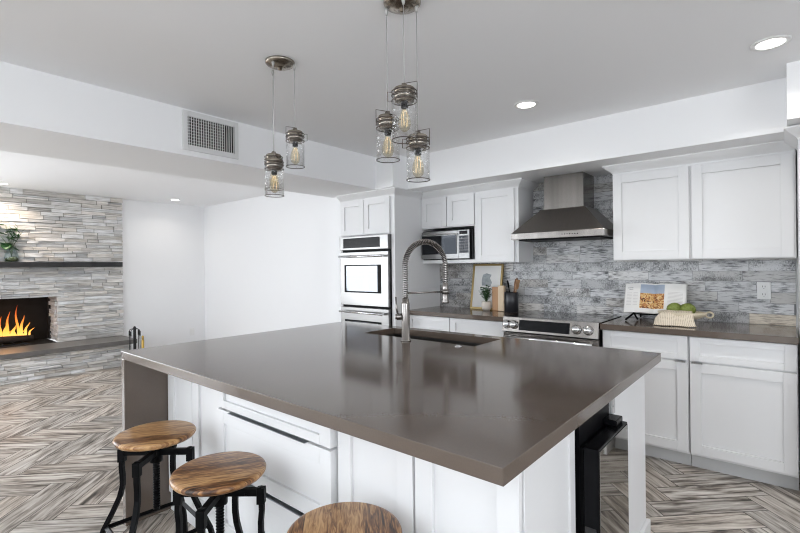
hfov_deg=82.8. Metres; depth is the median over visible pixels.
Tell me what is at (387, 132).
socket
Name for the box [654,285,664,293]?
photo
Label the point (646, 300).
photo
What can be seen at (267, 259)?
wall
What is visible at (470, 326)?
base cabinet
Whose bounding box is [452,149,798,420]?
wall
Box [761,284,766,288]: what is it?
socket
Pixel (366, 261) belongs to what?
double oven
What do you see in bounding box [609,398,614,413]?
outlet
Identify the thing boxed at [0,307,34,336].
fire
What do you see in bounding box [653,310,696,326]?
dish towel
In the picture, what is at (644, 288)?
photo
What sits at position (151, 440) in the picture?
bar stool
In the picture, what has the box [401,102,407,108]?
socket
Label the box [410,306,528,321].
countertop
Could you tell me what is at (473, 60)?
ceiling
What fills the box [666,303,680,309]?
artichoke
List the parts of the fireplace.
fire grate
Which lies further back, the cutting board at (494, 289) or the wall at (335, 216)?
the wall at (335, 216)
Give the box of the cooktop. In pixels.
[508,311,621,322]
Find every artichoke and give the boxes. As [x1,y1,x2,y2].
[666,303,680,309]
[680,303,695,312]
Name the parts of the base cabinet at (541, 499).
door, panel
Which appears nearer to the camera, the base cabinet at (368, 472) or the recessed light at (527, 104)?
the base cabinet at (368, 472)
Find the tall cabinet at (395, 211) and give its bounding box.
[336,187,439,326]
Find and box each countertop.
[121,321,660,525]
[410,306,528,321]
[600,316,798,344]
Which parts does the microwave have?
door trim, door, control panel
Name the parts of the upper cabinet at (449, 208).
door, crown moulding, door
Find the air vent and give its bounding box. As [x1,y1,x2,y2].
[182,109,238,159]
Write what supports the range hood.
attached to the wall at (795, 149)
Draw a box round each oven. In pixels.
[338,234,391,325]
[504,331,599,346]
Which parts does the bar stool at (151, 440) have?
leg, leg, seat, screw rod, leg, leg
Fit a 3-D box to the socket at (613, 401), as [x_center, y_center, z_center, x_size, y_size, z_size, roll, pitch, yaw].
[0.837,0.546,1.780,0.002,0.056,0.026,-1,0,40]
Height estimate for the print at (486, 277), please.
0.123 m
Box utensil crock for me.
[504,292,518,312]
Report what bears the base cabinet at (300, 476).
on the floor at (106, 463)
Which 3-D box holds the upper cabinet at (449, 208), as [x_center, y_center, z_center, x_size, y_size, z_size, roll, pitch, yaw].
[0.551,-0.397,4.584,0.634,0.728,0.365,-1,0,40]
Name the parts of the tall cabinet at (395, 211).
door, door, crown moulding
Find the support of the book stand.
on the countertop at (707, 329)
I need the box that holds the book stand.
[625,312,657,319]
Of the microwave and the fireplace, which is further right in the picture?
the microwave
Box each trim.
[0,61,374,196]
[330,153,407,197]
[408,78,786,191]
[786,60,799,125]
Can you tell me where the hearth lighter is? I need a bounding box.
[141,335,143,347]
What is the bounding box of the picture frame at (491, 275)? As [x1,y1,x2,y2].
[470,264,503,309]
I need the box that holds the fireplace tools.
[129,326,139,348]
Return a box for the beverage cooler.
[575,403,628,532]
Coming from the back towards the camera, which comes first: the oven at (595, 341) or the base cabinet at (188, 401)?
the oven at (595, 341)
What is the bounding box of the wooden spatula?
[515,280,519,291]
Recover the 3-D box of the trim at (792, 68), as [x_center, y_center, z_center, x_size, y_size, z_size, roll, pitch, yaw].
[3.389,-0.952,1.871,2.735,0.300,0.850,-1,0,40]
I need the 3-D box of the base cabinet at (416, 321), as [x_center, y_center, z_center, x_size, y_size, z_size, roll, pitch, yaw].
[0.446,0.904,4.538,0.498,0.873,0.594,-1,0,40]
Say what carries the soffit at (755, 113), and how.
attached to the wall at (795, 149)
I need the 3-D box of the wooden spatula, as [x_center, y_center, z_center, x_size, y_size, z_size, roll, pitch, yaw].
[1.060,0.265,4.182,0.048,0.287,0.083,-1,0,-39]
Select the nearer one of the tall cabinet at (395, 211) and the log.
the tall cabinet at (395, 211)
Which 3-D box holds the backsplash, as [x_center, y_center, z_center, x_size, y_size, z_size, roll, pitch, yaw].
[1.538,-0.179,3.996,2.930,1.186,0.010,-1,0,40]
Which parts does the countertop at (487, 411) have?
waterfall leg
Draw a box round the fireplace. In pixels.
[0,187,136,384]
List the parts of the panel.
crown moulding, panel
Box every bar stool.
[100,420,214,532]
[169,451,265,532]
[287,502,401,532]
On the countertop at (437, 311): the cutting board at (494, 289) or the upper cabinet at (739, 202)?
the cutting board at (494, 289)
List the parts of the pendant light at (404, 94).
cord, lamp shade, pendant light, pendant canopy, cord, lamp shade, pendant light, cord, lamp shade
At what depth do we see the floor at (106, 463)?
2.85 m
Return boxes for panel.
[784,124,799,465]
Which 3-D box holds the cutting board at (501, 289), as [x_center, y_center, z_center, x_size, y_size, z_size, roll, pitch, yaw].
[0.958,0.300,4.272,0.062,0.240,0.040,-1,0,40]
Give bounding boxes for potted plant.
[480,285,491,310]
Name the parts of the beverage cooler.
handle, glass panel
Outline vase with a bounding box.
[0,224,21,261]
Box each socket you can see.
[384,129,390,135]
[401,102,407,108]
[414,149,420,155]
[612,399,614,413]
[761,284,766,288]
[761,292,766,296]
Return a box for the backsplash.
[440,174,795,325]
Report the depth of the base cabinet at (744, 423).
2.78 m
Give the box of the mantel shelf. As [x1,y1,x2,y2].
[0,262,122,267]
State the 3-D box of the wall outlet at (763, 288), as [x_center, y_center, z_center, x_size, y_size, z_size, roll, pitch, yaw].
[2.524,0.168,3.149,0.075,0.118,0.010,-1,0,40]
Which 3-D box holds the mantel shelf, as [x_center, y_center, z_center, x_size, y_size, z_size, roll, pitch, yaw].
[-5.049,-0.020,5.697,0.190,0.070,2.760,-1,0,40]
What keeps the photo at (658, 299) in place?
attached to the cookbook
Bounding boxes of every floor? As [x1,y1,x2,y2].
[0,366,799,532]
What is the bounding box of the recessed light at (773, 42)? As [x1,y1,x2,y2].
[750,35,791,51]
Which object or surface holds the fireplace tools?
on the floor at (106, 463)
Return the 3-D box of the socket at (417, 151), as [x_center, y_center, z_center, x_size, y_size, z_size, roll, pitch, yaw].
[0.072,-0.460,1.825,0.028,0.024,0.028,-1,0,40]
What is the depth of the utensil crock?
4.15 m
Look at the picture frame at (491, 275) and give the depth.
4.52 m
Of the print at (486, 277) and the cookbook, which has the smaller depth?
the cookbook
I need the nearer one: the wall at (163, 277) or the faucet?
the faucet
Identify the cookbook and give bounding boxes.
[623,283,687,313]
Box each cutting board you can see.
[492,287,497,310]
[498,285,504,310]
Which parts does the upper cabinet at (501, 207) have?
door, crown moulding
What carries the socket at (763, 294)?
attached to the wall outlet at (763, 288)
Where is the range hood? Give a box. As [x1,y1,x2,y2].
[511,172,612,241]
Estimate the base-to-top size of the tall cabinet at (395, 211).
2.100 m
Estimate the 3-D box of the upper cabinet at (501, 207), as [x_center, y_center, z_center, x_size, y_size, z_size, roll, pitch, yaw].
[0.983,-0.401,4.218,0.494,0.728,0.365,-1,0,40]
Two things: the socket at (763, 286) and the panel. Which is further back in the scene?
the socket at (763, 286)
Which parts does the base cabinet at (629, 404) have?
baseboard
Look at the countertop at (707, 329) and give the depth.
2.98 m
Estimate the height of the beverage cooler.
0.848 m
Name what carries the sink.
in the countertop at (487, 411)
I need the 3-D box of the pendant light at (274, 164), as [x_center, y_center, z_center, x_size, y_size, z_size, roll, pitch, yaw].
[-0.599,-0.708,2.352,0.249,0.702,0.212,-1,0,-5]
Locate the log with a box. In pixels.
[0,335,33,342]
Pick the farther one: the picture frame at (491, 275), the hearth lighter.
the hearth lighter
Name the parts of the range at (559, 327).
knob, knob, handle, control panel, knob, knob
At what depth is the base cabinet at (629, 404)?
2.07 m
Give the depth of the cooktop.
3.73 m
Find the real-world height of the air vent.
0.263 m
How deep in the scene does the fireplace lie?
6.24 m
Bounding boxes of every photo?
[639,293,653,308]
[640,284,654,293]
[653,294,663,308]
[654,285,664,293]
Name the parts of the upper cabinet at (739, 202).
door, crown moulding, door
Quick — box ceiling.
[0,0,799,206]
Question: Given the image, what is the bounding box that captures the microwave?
[421,228,474,259]
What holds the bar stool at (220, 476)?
on the floor at (106, 463)
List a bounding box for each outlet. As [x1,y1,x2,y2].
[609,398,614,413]
[757,282,770,298]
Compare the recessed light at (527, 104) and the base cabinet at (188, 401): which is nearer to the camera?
the base cabinet at (188, 401)
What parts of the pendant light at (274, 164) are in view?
cord, pendant canopy, cord, pendant light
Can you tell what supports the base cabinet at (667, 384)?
on the floor at (106, 463)
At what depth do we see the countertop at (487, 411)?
1.76 m
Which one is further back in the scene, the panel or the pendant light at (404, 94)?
the panel
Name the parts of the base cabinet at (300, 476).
drawer, handle, handle, drawer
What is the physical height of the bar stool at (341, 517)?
0.600 m
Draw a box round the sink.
[385,334,480,345]
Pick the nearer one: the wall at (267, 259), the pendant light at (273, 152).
the pendant light at (273, 152)
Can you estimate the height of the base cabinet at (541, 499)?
0.872 m
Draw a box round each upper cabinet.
[421,185,475,263]
[472,178,538,262]
[602,140,796,260]
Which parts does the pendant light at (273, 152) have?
cord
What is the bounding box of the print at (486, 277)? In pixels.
[482,273,491,285]
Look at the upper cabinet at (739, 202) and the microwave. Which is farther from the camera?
the microwave
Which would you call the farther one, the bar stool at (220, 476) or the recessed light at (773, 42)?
the recessed light at (773, 42)
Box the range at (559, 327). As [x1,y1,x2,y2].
[502,311,621,346]
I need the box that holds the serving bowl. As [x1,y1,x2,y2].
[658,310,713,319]
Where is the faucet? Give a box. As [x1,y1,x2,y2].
[395,239,448,341]
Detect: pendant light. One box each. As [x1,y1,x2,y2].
[264,55,304,197]
[264,70,282,190]
[376,0,429,182]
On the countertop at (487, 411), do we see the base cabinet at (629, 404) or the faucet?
the faucet
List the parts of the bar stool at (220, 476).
leg, leg, seat, screw rod, leg, leg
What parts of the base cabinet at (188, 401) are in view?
door, door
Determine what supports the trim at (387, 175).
attached to the wall at (335, 216)
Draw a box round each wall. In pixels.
[0,199,204,349]
[204,191,330,339]
[330,197,341,322]
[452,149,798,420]
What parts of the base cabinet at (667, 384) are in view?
drawer, door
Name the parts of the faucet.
handle, support arm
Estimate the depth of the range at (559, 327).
3.54 m
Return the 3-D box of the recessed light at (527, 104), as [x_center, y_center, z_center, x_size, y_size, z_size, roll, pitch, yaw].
[0.837,-1.071,3.011,0.160,0.006,0.160,-1,0,40]
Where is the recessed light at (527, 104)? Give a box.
[514,100,538,108]
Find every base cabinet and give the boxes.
[168,374,218,532]
[217,391,337,532]
[338,431,415,532]
[410,315,449,331]
[415,430,575,532]
[450,318,504,336]
[603,330,691,464]
[614,375,650,532]
[689,336,798,490]
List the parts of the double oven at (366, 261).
handle, handle, pane, door, control panel, door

